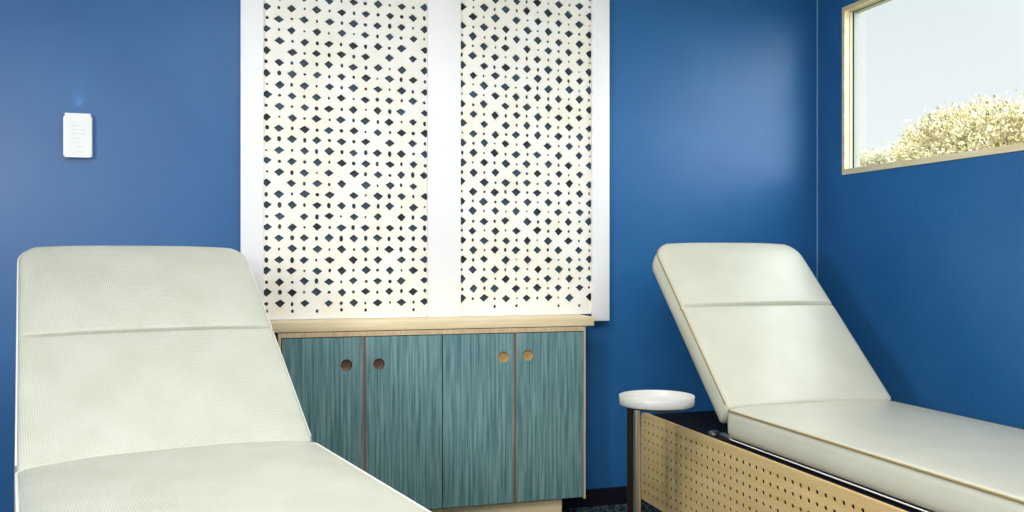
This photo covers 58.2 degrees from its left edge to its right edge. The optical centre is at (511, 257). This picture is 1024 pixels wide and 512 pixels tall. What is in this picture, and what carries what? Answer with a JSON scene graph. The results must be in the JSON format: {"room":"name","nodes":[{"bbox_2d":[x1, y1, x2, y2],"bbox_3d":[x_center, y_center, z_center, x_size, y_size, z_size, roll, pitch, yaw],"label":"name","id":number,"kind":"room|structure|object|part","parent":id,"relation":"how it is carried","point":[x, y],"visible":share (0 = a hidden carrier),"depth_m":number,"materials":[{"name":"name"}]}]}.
{"room":"spa treatment room","nodes":[
{"label":"spa treatment room","id":0,"kind":"room"},
{"bbox_2d":[0,0,816,511],"bbox_3d":[-0.930,-0.170,3.928,5.382,2.620,0.160,0,0,-17],"label":"wall","id":1,"kind":"structure","parent":0,"point":[713,103],"depth_m":4.24,"materials":[{"name":"blue paint"}]},
{"bbox_2d":[63,113,92,158],"bbox_3d":[-1.696,-0.478,3.598,0.101,0.172,0.033,0,0,-17],"label":"wall sensor","id":2,"kind":"object","parent":1,"relation":"attached to","point":[77,127],"visible":1,"depth_m":3.58,"materials":[{"name":"white plastic"}]},
{"bbox_2d":[241,0,608,320],"bbox_3d":[-0.335,-0.577,3.996,1.619,1.727,0.047,0,0,-17],"label":"lattice screen","id":3,"kind":"object","parent":1,"relation":"attached to","point":[400,158],"visible":0.99,"depth_m":3.97,"materials":[{"name":"white paint"}]},
{"bbox_3d":[-0.695,-0.552,3.890,0.724,1.616,0.010,0,0,-17],"label":"lattice panel","id":4,"kind":"part","parent":3,"relation":"part of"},
{"bbox_3d":[-0.695,0.251,3.882,0.681,0.009,0.005,0,0,-17],"label":"rail","id":5,"kind":"part","parent":3,"relation":"part of","materials":[{"name":"white paint"}]},
{"bbox_3d":[0.065,-0.552,4.117,0.664,1.616,0.010,0,0,-17],"label":"lattice panel","id":6,"kind":"part","parent":3,"relation":"part of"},
{"bbox_3d":[0.067,0.251,4.109,0.612,0.009,0.005,0,0,-17],"label":"rail","id":7,"kind":"part","parent":3,"relation":"part of","materials":[{"name":"white paint"}]},
{"bbox_2d":[562,486,645,508],"bbox_3d":[-0.905,1.100,3.846,5.062,0.080,0.012,0,0,-17],"label":"baseboard","id":8,"kind":"structure","parent":1,"relation":"attached to","point":[609,495],"depth_m":4.23,"materials":[{"name":"black plastic"}]},
{"bbox_2d":[817,0,817,280],"bbox_3d":[1.517,-0.210,4.572,0.004,2.540,0.004,0,0,-17],"label":"trim","id":9,"kind":"structure","parent":1,"relation":"attached to","point":[817,0],"depth_m":4.57,"materials":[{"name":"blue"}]},
{"bbox_2d":[562,502,661,511],"bbox_3d":[-0.029,1.200,0.904,5.382,0.120,6.470,0,0,-17],"label":"floor","id":10,"kind":"structure","parent":0,"point":[645,507],"depth_m":4.19,"materials":[{"name":"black carpet"}]},
{"bbox_2d":[14,246,430,511],"bbox_3d":[-0.758,0.549,2.231,0.787,1.182,2.204,0,0,-29],"label":"bed","id":11,"kind":"object","parent":10,"relation":"on","point":[148,378],"visible":1,"depth_m":2.64,"materials":[{"name":"white leather"}]},
{"bbox_2d":[14,246,311,484],"bbox_3d":[-1.111,0.283,2.852,0.784,0.118,0.914,0,40,-30],"label":"backrest cushion","id":12,"kind":"object","parent":11,"relation":"on","point":[121,350],"depth_m":2.76,"materials":[{"name":"white leather"}]},
{"bbox_2d":[18,441,426,511],"bbox_3d":[-0.580,0.583,1.904,0.785,0.127,1.459,0,0,-29],"label":"seat cushion","id":13,"kind":"object","parent":11,"relation":"on","point":[145,476],"depth_m":2.17,"materials":[{"name":"white leather"}]},
{"bbox_2d":[276,329,441,511],"bbox_3d":[-0.634,0.719,3.822,0.662,0.842,0.187,0,0,-17],"label":"base cabinet","id":14,"kind":"object","parent":10,"relation":"on","point":[372,399],"visible":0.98,"depth_m":3.75,"materials":[{"name":"teal wood"}]},
{"bbox_3d":[-0.759,0.680,3.697,0.320,0.719,0.019,0,0,-17],"label":"door","id":15,"kind":"part","parent":14,"relation":"part of","materials":[{"name":"teal wood"}]},
{"bbox_3d":[-0.670,0.432,3.720,0.046,0.046,0.012,0,0,-17],"label":"finger pull","id":16,"kind":"part","parent":14,"relation":"part of","materials":[{"name":"brown metal"}]},
{"bbox_3d":[-0.544,0.432,3.757,0.046,0.046,0.012,0,0,-17],"label":"finger pull","id":17,"kind":"part","parent":14,"relation":"part of","materials":[{"name":"brown metal"}]},
{"bbox_3d":[-0.446,0.680,3.790,0.315,0.719,0.019,0,0,-17],"label":"door","id":18,"kind":"part","parent":14,"relation":"part of","materials":[{"name":"teal wood"}]},
{"bbox_2d":[270,314,593,332],"bbox_3d":[-0.342,0.276,3.914,1.402,0.039,0.201,0,0,-17],"label":"countertop","id":19,"kind":"structure","parent":14,"relation":"on","point":[410,323],"depth_m":3.84,"materials":[{"name":"brown wood"}]},
{"bbox_2d":[441,326,585,511],"bbox_3d":[-0.011,0.719,4.007,0.636,0.842,0.187,0,0,-17],"label":"base cabinet","id":20,"kind":"object","parent":10,"relation":"on","point":[514,398],"visible":0.97,"depth_m":3.92,"materials":[{"name":"teal wood"}]},
{"bbox_3d":[-0.142,0.680,3.881,0.309,0.719,0.019,0,0,-17],"label":"door","id":21,"kind":"part","parent":20,"relation":"part of","materials":[{"name":"teal wood"}]},
{"bbox_3d":[-0.038,0.420,3.908,0.046,0.046,0.012,0,0,-17],"label":"finger pull","id":22,"kind":"part","parent":20,"relation":"part of","materials":[{"name":"brown wood"}]},
{"bbox_3d":[0.066,0.416,3.939,0.046,0.046,0.012,0,0,-17],"label":"finger pull","id":23,"kind":"part","parent":20,"relation":"part of","materials":[{"name":"brown wood"}]},
{"bbox_3d":[0.162,0.680,3.971,0.306,0.719,0.019,0,0,-17],"label":"door","id":24,"kind":"part","parent":20,"relation":"part of","materials":[{"name":"teal wood"}]},
{"bbox_2d":[619,390,694,511],"bbox_3d":[0.530,0.822,3.361,0.286,0.636,0.306,0,0,-17],"label":"side table","id":25,"kind":"object","parent":10,"relation":"on","point":[636,401],"visible":1,"depth_m":3.32,"materials":[{"name":"white plastic"}]},
{"bbox_3d":[0.440,0.838,3.417,0.026,0.581,0.026,0,0,-17],"label":"leg","id":26,"kind":"part","parent":25,"relation":"part of","materials":[{"name":"brown metal"}]},
{"bbox_3d":[0.451,0.838,3.317,0.026,0.581,0.026,0,0,-17],"label":"leg","id":27,"kind":"part","parent":25,"relation":"part of","materials":[{"name":"silver metal"}]},
{"bbox_3d":[0.531,0.543,3.377,0.231,0.010,0.231,0,0,-17],"label":"support plate","id":28,"kind":"part","parent":25,"relation":"part of","materials":[{"name":"white metal"}]},
{"bbox_2d":[619,390,694,410],"bbox_3d":[0.531,0.521,3.377,0.275,0.034,0.275,0,0,-17],"label":"tabletop","id":29,"kind":"object","parent":25,"relation":"on","point":[637,400],"depth_m":3.32,"materials":[{"name":"white plastic"}]},
{"bbox_2d":[641,243,1023,511],"bbox_3d":[1.226,0.536,3.070,0.786,1.207,2.139,0,0,-17],"label":"bed","id":30,"kind":"object","parent":10,"relation":"on","point":[801,420],"visible":1,"depth_m":3.40,"materials":[{"name":"white leather"}]},
{"bbox_2d":[652,243,890,422],"bbox_3d":[1.022,0.268,3.755,0.715,0.116,0.893,0,43,-17],"label":"backrest cushion","id":31,"kind":"object","parent":30,"relation":"on","point":[758,329],"depth_m":3.66,"materials":[{"name":"white leather"}]},
{"bbox_3d":[0.852,0.847,2.954,0.003,0.373,2.072,0,0,-17],"label":"perforated panel","id":32,"kind":"part","parent":30,"relation":"part of","materials":[{"name":"brown wood"}]},
{"bbox_3d":[0.862,0.673,2.946,0.012,0.025,2.050,0,0,-17],"label":"edge rail","id":33,"kind":"part","parent":30,"relation":"part of","materials":[{"name":"brown wood"}]},
{"bbox_2d":[728,400,1023,511],"bbox_3d":[1.322,0.592,2.749,0.715,0.117,1.459,0,0,-17],"label":"seat cushion","id":34,"kind":"object","parent":30,"relation":"on","point":[897,454],"depth_m":2.71,"materials":[{"name":"white leather"}]},
{"bbox_2d":[818,0,1023,428],"bbox_3d":[2.432,-0.170,1.638,0.074,2.620,6.150,0,0,-17],"label":"wall","id":35,"kind":"structure","parent":0,"point":[922,265],"depth_m":3.85,"materials":[{"name":"blue paint"}]},
{"bbox_2d":[842,0,1023,174],"bbox_3d":[1.894,-0.793,3.433,0.080,0.796,1.998,0,0,-17],"label":"window","id":36,"kind":"structure","parent":35,"relation":"in","point":[850,13],"depth_m":4.37,"materials":[{"name":"brown wood"}]},
{"bbox_3d":[1.889,-0.793,3.432,0.014,0.796,1.998,0,0,-17],"label":"sash","id":37,"kind":"part","parent":36,"relation":"part of","materials":[{"name":"beige paint"}]},
{"bbox_3d":[1.917,-0.793,3.440,0.033,0.796,1.998,0,0,-17],"label":"frame","id":38,"kind":"part","parent":36,"relation":"part of","materials":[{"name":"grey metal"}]},
{"label":"outside","id":39,"kind":"structure","parent":0,"visible":0},
{"bbox_3d":[16.286,1.690,20.507,37.068,0.100,70.000,0,0,-17],"label":"ground","id":40,"kind":"structure","parent":39,"visible":0},
{"bbox_2d":[860,144,923,166],"bbox_3d":[4.921,0.059,12.224,0.916,3.169,1.494,0,0,-40],"label":"leafy tree","id":41,"kind":"object","parent":40,"relation":"on","point":[868,158],"visible":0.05,"depth_m":12.14,"materials":[{"name":"grey plant"}]},
{"bbox_2d":[885,90,1023,161],"bbox_3d":[4.519,0.046,8.388,1.929,3.195,2.314,0,0,-13],"label":"leafy tree","id":42,"kind":"object","parent":40,"relation":"on","point":[989,133],"visible":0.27,"depth_m":8.26,"materials":[{"name":"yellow plant"}]}
]}

